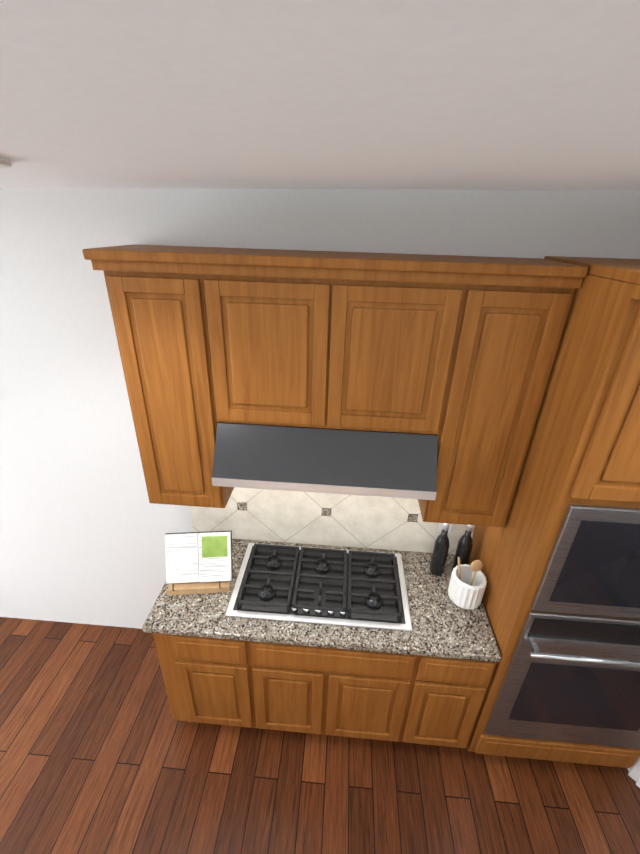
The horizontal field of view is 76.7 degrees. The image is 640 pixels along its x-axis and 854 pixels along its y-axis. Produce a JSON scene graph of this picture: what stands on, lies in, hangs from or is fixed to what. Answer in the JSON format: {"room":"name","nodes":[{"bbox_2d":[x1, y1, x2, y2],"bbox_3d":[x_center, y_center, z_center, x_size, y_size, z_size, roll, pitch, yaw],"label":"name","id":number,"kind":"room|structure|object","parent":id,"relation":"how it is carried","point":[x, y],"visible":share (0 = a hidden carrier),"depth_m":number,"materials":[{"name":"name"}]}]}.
{"room":"kitchen","nodes":[
{"label":"kitchen","id":0,"kind":"room"},
{"bbox_2d":[0,617,639,853],"bbox_3d":[-0.034,3.066,-0.175,11.000,0.060,10.400,3,27,3],"label":"floor","id":1,"kind":"structure","parent":0,"point":[102,751],"depth_m":2.13,"materials":[{"name":"brown wood"}]},
{"bbox_2d":[153,633,268,728],"bbox_3d":[-0.533,1.243,2.384,0.537,0.874,0.628,3,27,3],"label":"base cabinet","id":2,"kind":"object","parent":1,"relation":"on","point":[217,681],"depth_m":2.07,"materials":[{"name":"brown wood"}]},
{"bbox_2d":[265,643,436,743],"bbox_3d":[0.067,1.277,2.353,0.934,0.874,0.628,3,27,3],"label":"base cabinet","id":3,"kind":"object","parent":1,"relation":"on","point":[426,700],"depth_m":2.03,"materials":[{"name":"brown wood"}]},
{"bbox_2d":[417,657,496,747],"bbox_3d":[0.614,1.308,2.325,0.432,0.874,0.628,3,27,3],"label":"base cabinet","id":4,"kind":"object","parent":1,"relation":"on","point":[460,686],"depth_m":2.00,"materials":[{"name":"brown wood"}]},
{"bbox_2d":[467,256,639,767],"bbox_3d":[1.281,0.615,1.887,0.855,2.540,0.697,3,27,3],"label":"tall cabinet","id":5,"kind":"object","parent":1,"relation":"on","point":[558,555],"visible":0.94,"depth_m":1.60,"materials":[{"name":"brown wood"}]},
{"bbox_2d":[0,188,639,628],"bbox_3d":[-1.441,0.062,2.309,6.700,3.000,0.150,3,27,3],"label":"wall","id":6,"kind":"structure","parent":0,"point":[86,526],"depth_m":1.89,"materials":[{"name":"paint"}]},
{"bbox_2d":[90,248,241,507],"bbox_3d":[-0.582,-0.176,1.839,0.435,1.095,0.346,3,27,3],"label":"upper cabinet","id":7,"kind":"object","parent":6,"relation":"attached to","point":[169,320],"depth_m":1.61,"materials":[{"name":"brown wood"}]},
{"bbox_2d":[222,252,353,428],"bbox_3d":[-0.160,-0.358,1.714,0.530,0.635,0.346,3,27,3],"label":"upper cabinet","id":8,"kind":"object","parent":6,"relation":"attached to","point":[288,317],"depth_m":1.53,"materials":[{"name":"brown wood"}]},
{"bbox_2d":[212,422,437,499],"bbox_3d":[0.029,0.070,1.844,0.930,0.232,0.469,3,27,3],"label":"range hood","id":9,"kind":"object","parent":6,"relation":"attached to","point":[344,461],"visible":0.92,"depth_m":1.69,"materials":[{"name":"black metal"}]},
{"bbox_2d":[190,487,474,553],"bbox_3d":[0.061,0.356,2.244,1.635,0.784,0.011,3,27,3],"label":"backsplash","id":10,"kind":"structure","parent":6,"relation":"attached to","point":[371,522],"depth_m":2.34,"materials":[{"name":"tile"}]},
{"bbox_2d":[438,523,451,532],"bbox_3d":[0.706,0.548,2.271,0.070,0.115,0.008,3,27,3],"label":"electrical outlet","id":11,"kind":"object","parent":10,"relation":"attached to","point":[440,527],"visible":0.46,"depth_m":2.28,"materials":[{"name":"white plastic"}]},
{"bbox_2d":[342,256,473,439],"bbox_3d":[0.249,-0.335,1.693,0.530,0.635,0.346,3,27,3],"label":"upper cabinet","id":12,"kind":"object","parent":6,"relation":"attached to","point":[455,354],"depth_m":1.51,"materials":[{"name":"brown wood"}]},
{"bbox_2d":[418,260,586,526],"bbox_3d":[0.662,-0.105,1.775,0.440,1.095,0.346,3,27,3],"label":"upper cabinet","id":13,"kind":"object","parent":6,"relation":"attached to","point":[516,318],"depth_m":1.55,"materials":[{"name":"brown wood"}]},
{"bbox_2d":[0,0,639,189],"bbox_3d":[0.142,0.541,-1.450,11.599,0.312,10.400,3,27,3],"label":"ceiling","id":14,"kind":"structure","parent":0,"point":[368,94],"depth_m":0.44,"materials":[{"name":"paint"}]},
{"bbox_2d":[0,156,11,167],"bbox_3d":[-0.777,-0.574,0.867,0.190,0.012,0.190,2,27,4],"label":"recessed light","id":15,"kind":"object","parent":14,"relation":"in","point":[5,162],"visible":1,"depth_m":0.89,"materials":[{"name":"white"}]},
{"bbox_2d":[142,539,500,661],"bbox_3d":[0.011,0.864,2.151,1.663,0.040,0.636,3,27,3],"label":"countertop","id":16,"kind":"structure","parent":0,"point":[443,625],"depth_m":1.93,"materials":[{"name":"stone"}]},
{"bbox_2d":[165,530,232,594],"bbox_3d":[-0.634,0.681,2.135,0.338,0.263,0.296,-1,27,-6],"label":"cookbook stand","id":17,"kind":"object","parent":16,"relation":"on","point":[198,562],"visible":1,"depth_m":2.10,"materials":[{"name":"white paper"}]},
{"bbox_2d":[225,543,411,630],"bbox_3d":[0.008,0.810,2.152,0.900,0.051,0.500,3,27,3],"label":"cooktop","id":18,"kind":"object","parent":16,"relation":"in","point":[355,588],"visible":1,"depth_m":2.11,"materials":[{"name":"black metal"}]},
{"bbox_2d":[430,523,449,575],"bbox_3d":[0.655,0.637,2.176,0.076,0.375,0.076,3,27,3],"label":"oil bottle","id":19,"kind":"object","parent":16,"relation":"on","point":[439,555],"visible":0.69,"depth_m":2.16,"materials":[{"name":"black glass"}]},
{"bbox_2d":[452,525,473,570],"bbox_3d":[0.781,0.639,2.179,0.076,0.375,0.076,3,27,3],"label":"oil bottle","id":20,"kind":"object","parent":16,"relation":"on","point":[464,547],"visible":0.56,"depth_m":2.15,"materials":[{"name":"black glass"}]},
{"bbox_2d":[448,557,486,609],"bbox_3d":[0.752,0.765,2.042,0.168,0.272,0.168,3,27,3],"label":"utensil crock","id":21,"kind":"object","parent":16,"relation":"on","point":[467,586],"visible":1,"depth_m":2.02,"materials":[{"name":"white ceramic"}]},
{"bbox_2d":[628,758,639,781],"bbox_3d":[2.052,0.706,1.243,0.120,3.000,0.925,-18,33,-35],"label":"wall","id":22,"kind":"structure","parent":0,"point":[634,773],"depth_m":2.16,"materials":[{"name":"paint"}]}
]}

